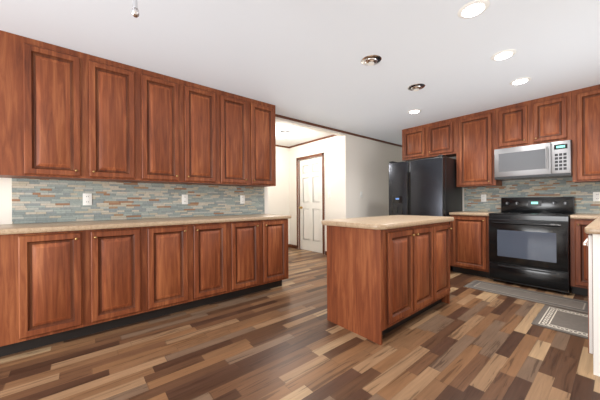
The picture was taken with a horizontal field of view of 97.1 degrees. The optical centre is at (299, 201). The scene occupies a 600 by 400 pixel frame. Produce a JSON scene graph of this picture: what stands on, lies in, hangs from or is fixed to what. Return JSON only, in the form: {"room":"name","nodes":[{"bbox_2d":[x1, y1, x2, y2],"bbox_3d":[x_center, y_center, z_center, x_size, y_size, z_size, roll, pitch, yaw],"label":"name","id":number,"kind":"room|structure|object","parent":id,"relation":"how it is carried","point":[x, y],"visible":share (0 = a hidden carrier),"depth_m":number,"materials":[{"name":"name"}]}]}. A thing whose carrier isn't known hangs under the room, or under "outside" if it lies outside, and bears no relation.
{"room":"kitchen","nodes":[
{"label":"kitchen","id":0,"kind":"room"},
{"bbox_2d":[83,193,91,204],"bbox_3d":[-2.054,-0.026,2.561,0.070,0.115,0.008,0,0,-40],"label":"electrical outlet","id":1,"kind":"object","parent":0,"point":[87,198],"visible":1,"depth_m":2.56,"materials":[{"name":"white plastic"}]},
{"bbox_2d":[182,195,187,203],"bbox_3d":[-1.361,-0.030,3.135,0.070,0.115,0.008,0,0,-40],"label":"electrical outlet","id":2,"kind":"object","parent":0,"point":[184,199],"visible":1,"depth_m":3.13,"materials":[{"name":"white plastic"}]},
{"bbox_2d":[0,117,402,224],"bbox_3d":[-0.826,-0.114,3.665,8.800,2.400,0.100,0,0,-40],"label":"wall","id":3,"kind":"structure","parent":0,"point":[365,165],"depth_m":5.26,"materials":[{"name":"white paint"}]},
{"bbox_2d":[0,30,31,178],"bbox_3d":[-2.596,-0.751,1.923,0.859,1.098,0.330,0,0,-40],"label":"upper cabinet","id":4,"kind":"object","parent":3,"relation":"attached to","point":[13,128],"depth_m":2.05,"materials":[{"name":"brown wood"}]},
{"bbox_2d":[24,37,87,180],"bbox_3d":[-2.122,-0.754,2.316,0.373,1.098,0.330,0,0,-40],"label":"upper cabinet","id":5,"kind":"object","parent":3,"relation":"attached to","point":[67,114],"depth_m":2.19,"materials":[{"name":"brown wood"}]},
{"bbox_2d":[88,54,139,181],"bbox_3d":[-1.823,-0.756,2.562,0.401,1.098,0.330,0,0,-40],"label":"upper cabinet","id":6,"kind":"object","parent":3,"relation":"attached to","point":[113,87],"depth_m":2.44,"materials":[{"name":"brown wood"}]},
{"bbox_2d":[136,69,183,183],"bbox_3d":[-1.514,-0.758,2.818,0.402,1.098,0.330,0,0,-40],"label":"upper cabinet","id":7,"kind":"object","parent":3,"relation":"attached to","point":[161,96],"depth_m":2.70,"materials":[{"name":"brown wood"}]},
{"bbox_2d":[180,81,219,185],"bbox_3d":[-1.204,-0.761,3.075,0.402,1.098,0.330,0,0,-40],"label":"upper cabinet","id":8,"kind":"object","parent":3,"relation":"attached to","point":[201,103],"depth_m":2.96,"materials":[{"name":"brown wood"}]},
{"bbox_2d":[220,90,251,185],"bbox_3d":[-0.895,-0.763,3.331,0.401,1.098,0.330,0,0,-40],"label":"upper cabinet","id":9,"kind":"object","parent":3,"relation":"attached to","point":[235,110],"depth_m":3.22,"materials":[{"name":"brown wood"}]},
{"bbox_2d":[252,99,275,186],"bbox_3d":[-0.582,-0.765,3.590,0.412,1.098,0.330,0,0,-40],"label":"upper cabinet","id":10,"kind":"object","parent":3,"relation":"attached to","point":[263,114],"depth_m":3.47,"materials":[{"name":"brown wood"}]},
{"bbox_2d":[288,244,326,254],"bbox_3d":[0.278,1.040,5.634,4.398,0.074,1.762,0,0,-40],"label":"baseboard","id":11,"kind":"structure","parent":3,"relation":"attached to","point":[292,246],"depth_m":6.21,"materials":[{"name":"brown wood"}]},
{"bbox_2d":[275,114,401,146],"bbox_3d":[-0.797,-1.297,3.619,8.599,0.034,0.018,0,0,-40],"label":"crown molding","id":12,"kind":"structure","parent":3,"relation":"attached to","point":[304,122],"depth_m":4.72,"materials":[{"name":"brown wood"}]},
{"bbox_2d":[240,195,244,203],"bbox_3d":[-0.783,-0.035,3.613,0.070,0.115,0.008,0,0,-40],"label":"electrical outlet","id":13,"kind":"object","parent":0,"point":[242,199],"visible":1,"depth_m":3.61,"materials":[{"name":"white plastic"}]},
{"bbox_2d":[268,146,289,243],"bbox_3d":[-1.152,-0.112,5.667,2.450,2.400,0.100,0,0,-40],"label":"wall","id":14,"kind":"structure","parent":0,"point":[278,198],"depth_m":6.20,"materials":[{"name":"white paint"}]},
{"bbox_2d":[0,247,599,399],"bbox_3d":[-0.132,1.131,2.837,8.800,0.100,5.750,0,0,-40],"label":"floor","id":15,"kind":"structure","parent":0,"point":[287,340],"depth_m":1.85,"materials":[{"name":"brown wood"}]},
{"bbox_2d":[0,234,19,356],"bbox_3d":[-2.500,0.662,1.819,0.859,0.871,0.600,0,0,-40],"label":"base cabinet","id":16,"kind":"object","parent":15,"relation":"on","point":[9,243],"depth_m":1.85,"materials":[{"name":"brown wood"}]},
{"bbox_2d":[20,230,87,351],"bbox_3d":[-2.025,0.659,2.211,0.373,0.871,0.600,0,0,-40],"label":"base cabinet","id":17,"kind":"object","parent":15,"relation":"on","point":[64,276],"depth_m":1.98,"materials":[{"name":"brown wood"}]},
{"bbox_2d":[0,214,290,233],"bbox_3d":[-1.563,0.200,2.581,3.280,0.040,0.623,0,0,-40],"label":"countertop","id":18,"kind":"structure","parent":17,"relation":"on","point":[109,223],"depth_m":2.35,"materials":[{"name":"beige laminate"}]},
{"bbox_2d":[88,226,147,334],"bbox_3d":[-1.727,0.657,2.458,0.401,0.871,0.600,0,0,-40],"label":"base cabinet","id":19,"kind":"object","parent":15,"relation":"on","point":[117,259],"depth_m":2.24,"materials":[{"name":"brown wood"}]},
{"bbox_2d":[148,226,191,318],"bbox_3d":[-1.418,0.655,2.714,0.402,0.871,0.600,0,0,-40],"label":"base cabinet","id":20,"kind":"object","parent":15,"relation":"on","point":[169,247],"depth_m":2.50,"materials":[{"name":"brown wood"}]},
{"bbox_2d":[192,222,231,307],"bbox_3d":[-1.108,0.653,2.970,0.402,0.871,0.600,0,0,-40],"label":"base cabinet","id":21,"kind":"object","parent":15,"relation":"on","point":[211,241],"depth_m":2.75,"materials":[{"name":"brown wood"}]},
{"bbox_2d":[232,222,263,297],"bbox_3d":[-0.799,0.651,3.226,0.401,0.871,0.600,0,0,-40],"label":"base cabinet","id":22,"kind":"object","parent":15,"relation":"on","point":[247,237],"depth_m":3.02,"materials":[{"name":"brown wood"}]},
{"bbox_2d":[264,218,289,289],"bbox_3d":[-0.485,0.648,3.485,0.412,0.871,0.600,0,0,-40],"label":"base cabinet","id":23,"kind":"object","parent":15,"relation":"on","point":[276,229],"depth_m":3.26,"materials":[{"name":"brown wood"}]},
{"bbox_2d":[327,223,451,344],"bbox_3d":[0.917,0.639,2.599,1.260,0.870,0.583,0,0,-40],"label":"kitchen island","id":24,"kind":"object","parent":15,"relation":"on","point":[386,274],"depth_m":2.22,"materials":[{"name":"brown wood"}]},
{"bbox_2d":[322,215,453,230],"bbox_3d":[0.906,0.183,2.608,1.370,0.042,0.665,0,0,-40],"label":"island countertop","id":25,"kind":"structure","parent":24,"relation":"on","point":[391,222],"depth_m":2.30,"materials":[{"name":"beige laminate"}]},
{"bbox_2d":[389,155,461,269],"bbox_3d":[2.106,0.181,4.486,0.777,1.768,0.900,0,0,-40],"label":"fridge","id":26,"kind":"object","parent":15,"relation":"on","point":[425,187],"visible":0.4,"depth_m":4.17,"materials":[{"name":"black metal"}]},
{"bbox_2d":[449,186,501,277],"bbox_3d":[2.641,0.412,3.986,0.651,1.299,0.511,0,0,-40],"label":"base cabinet","id":27,"kind":"object","parent":15,"relation":"on","point":[469,241],"visible":0.9,"depth_m":3.86,"materials":[{"name":"brown wood"}]},
{"bbox_2d":[464,280,587,313],"bbox_3d":[2.571,1.058,3.035,0.420,0.008,1.110,0,0,-40],"label":"area rug","id":28,"kind":"object","parent":15,"relation":"on","point":[555,300],"visible":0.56,"depth_m":2.96,"materials":[{"name":"grey fabric"}]},
{"bbox_2d":[488,197,574,293],"bbox_3d":[3.000,0.497,3.452,0.722,1.125,0.758,0,0,-40],"label":"stove","id":29,"kind":"object","parent":15,"relation":"on","point":[529,241],"visible":0.96,"depth_m":3.27,"materials":[{"name":"black metal"}]},
{"bbox_2d":[531,305,587,338],"bbox_3d":[2.409,1.059,2.344,0.650,0.008,0.450,0,0,-40],"label":"area rug","id":30,"kind":"object","parent":15,"relation":"on","point":[571,322],"visible":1,"depth_m":2.35,"materials":[{"name":"grey fabric"}]},
{"bbox_2d":[570,182,599,376],"bbox_3d":[2.863,0.410,2.280,2.484,1.299,0.865,0,0,-40],"label":"base cabinet","id":31,"kind":"object","parent":15,"relation":"on","point":[585,252],"depth_m":2.91,"materials":[{"name":"brown wood"}]},
{"bbox_2d":[0,0,599,146],"bbox_3d":[-0.150,-1.369,2.837,8.800,0.100,5.750,0,0,-40],"label":"ceiling","id":32,"kind":"structure","parent":0,"point":[298,59],"depth_m":2.28,"materials":[{"name":"white paint"}]},
{"bbox_2d":[131,0,138,17],"bbox_3d":[-0.499,-0.937,0.799,0.919,0.758,0.919,0,0,-30],"label":"ceiling fan","id":33,"kind":"object","parent":32,"relation":"hanging from","point":[135,11],"visible":1,"depth_m":0.79,"materials":[{"name":"silver metal"}]},
{"bbox_2d":[280,130,291,136],"bbox_3d":[-0.263,-1.281,4.982,0.220,0.156,0.220,0,0,-40],"label":"light","id":34,"kind":"object","parent":32,"relation":"attached to","point":[285,133],"visible":0.85,"depth_m":4.91,"materials":[{"name":"white glass"}]},
{"bbox_2d":[361,55,381,65],"bbox_3d":[0.665,-1.316,2.479,0.188,0.056,0.188,0,0,-40],"label":"recessed light","id":35,"kind":"object","parent":32,"relation":"in","point":[370,60],"visible":1,"depth_m":2.45,"materials":[{"name":"silver metal"}]},
{"bbox_2d":[408,109,420,113],"bbox_3d":[1.679,-1.326,3.889,0.188,0.011,0.188,0,0,-40],"label":"recessed light","id":36,"kind":"object","parent":32,"relation":"in","point":[414,111],"visible":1,"depth_m":3.87,"materials":[{"name":"white plastic"}]},
{"bbox_2d":[408,84,424,90],"bbox_3d":[1.346,-1.321,3.068,0.188,0.056,0.188,0,0,-40],"label":"recessed light","id":37,"kind":"object","parent":32,"relation":"in","point":[416,87],"visible":1,"depth_m":3.04,"materials":[{"name":"silver metal"}]},
{"bbox_2d":[457,0,489,18],"bbox_3d":[1.193,-1.322,1.825,0.188,0.011,0.188,0,0,-40],"label":"recessed light","id":38,"kind":"object","parent":32,"relation":"in","point":[474,8],"visible":1,"depth_m":1.81,"materials":[{"name":"white plastic"}]},
{"bbox_2d":[491,49,516,60],"bbox_3d":[1.844,-1.327,2.403,0.188,0.011,0.188,0,0,-40],"label":"recessed light","id":39,"kind":"object","parent":32,"relation":"in","point":[503,54],"visible":1,"depth_m":2.38,"materials":[{"name":"white plastic"}]},
{"bbox_2d":[509,77,530,84],"bbox_3d":[2.434,-1.331,2.930,0.188,0.011,0.188,0,0,-40],"label":"recessed light","id":40,"kind":"object","parent":32,"relation":"in","point":[520,81],"visible":1,"depth_m":2.92,"materials":[{"name":"white plastic"}]},
{"bbox_2d":[289,136,341,250],"bbox_3d":[0.311,-0.122,5.741,0.100,2.400,1.650,0,0,-40],"label":"wall","id":41,"kind":"structure","parent":0,"point":[330,147],"depth_m":5.39,"materials":[{"name":"white paint"}]},
{"bbox_2d":[296,152,324,254],"bbox_3d":[0.239,0.030,5.791,0.146,2.094,0.910,0,0,-40],"label":"hall door","id":42,"kind":"structure","parent":41,"relation":"in","point":[310,191],"depth_m":5.79,"materials":[{"name":"white paint"}]},
{"bbox_2d":[289,135,336,147],"bbox_3d":[0.267,-1.304,5.692,0.017,0.034,1.619,0,0,-40],"label":"crown molding","id":43,"kind":"structure","parent":41,"relation":"attached to","point":[330,135],"depth_m":5.65,"materials":[{"name":"brown wood"}]},
{"bbox_2d":[481,194,485,201],"bbox_3d":[2.888,-0.060,4.168,0.008,0.115,0.070,0,0,-40],"label":"electrical outlet","id":44,"kind":"object","parent":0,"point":[483,198],"visible":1,"depth_m":4.17,"materials":[{"name":"white plastic"}]},
{"bbox_2d":[449,157,586,213],"bbox_3d":[3.176,-0.142,3.926,0.100,2.400,3.200,0,0,-40],"label":"wall","id":45,"kind":"structure","parent":0,"point":[485,211],"depth_m":4.40,"materials":[{"name":"white paint"}]},
{"bbox_2d":[402,117,457,160],"bbox_3d":[2.291,-1.050,4.632,0.350,0.568,0.912,0,0,-40],"label":"upper cabinet","id":46,"kind":"object","parent":45,"relation":"attached to","point":[431,140],"depth_m":4.47,"materials":[{"name":"brown wood"}]},
{"bbox_2d":[454,109,501,187],"bbox_3d":[2.748,-0.788,4.081,0.350,1.098,0.513,0,0,-40],"label":"upper cabinet","id":47,"kind":"object","parent":45,"relation":"attached to","point":[471,143],"depth_m":3.95,"materials":[{"name":"brown wood"}]},
{"bbox_2d":[494,90,573,148],"bbox_3d":[3.154,-1.044,3.588,0.350,0.592,0.762,0,0,-40],"label":"upper cabinet","id":48,"kind":"object","parent":45,"relation":"attached to","point":[547,119],"depth_m":3.44,"materials":[{"name":"brown wood"}]},
{"bbox_2d":[494,140,571,180],"bbox_3d":[3.112,-0.529,3.550,0.467,0.425,0.756,0,0,-40],"label":"over-the-range microwave","id":49,"kind":"object","parent":48,"relation":"attached to","point":[544,160],"visible":0.96,"depth_m":3.40,"materials":[{"name":"silver metal"}]},
{"bbox_2d":[502,178,575,213],"bbox_3d":[3.293,0.072,3.697,0.012,0.770,0.766,0,0,-40],"label":"backsplash","id":50,"kind":"structure","parent":45,"relation":"attached to","point":[560,187],"depth_m":3.65,"materials":[{"name":"stone"}]},
{"bbox_2d":[571,84,599,182],"bbox_3d":[3.675,-0.795,2.960,0.350,1.098,0.865,0,0,-40],"label":"upper cabinet","id":51,"kind":"object","parent":45,"relation":"attached to","point":[586,142],"depth_m":3.10,"materials":[{"name":"brown wood"}]},
{"bbox_2d":[593,192,599,200],"bbox_3d":[3.647,-0.066,3.251,0.008,0.115,0.070,0,0,-40],"label":"electrical outlet","id":52,"kind":"object","parent":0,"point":[596,196],"visible":1,"depth_m":3.25,"materials":[{"name":"white plastic"}]}
]}

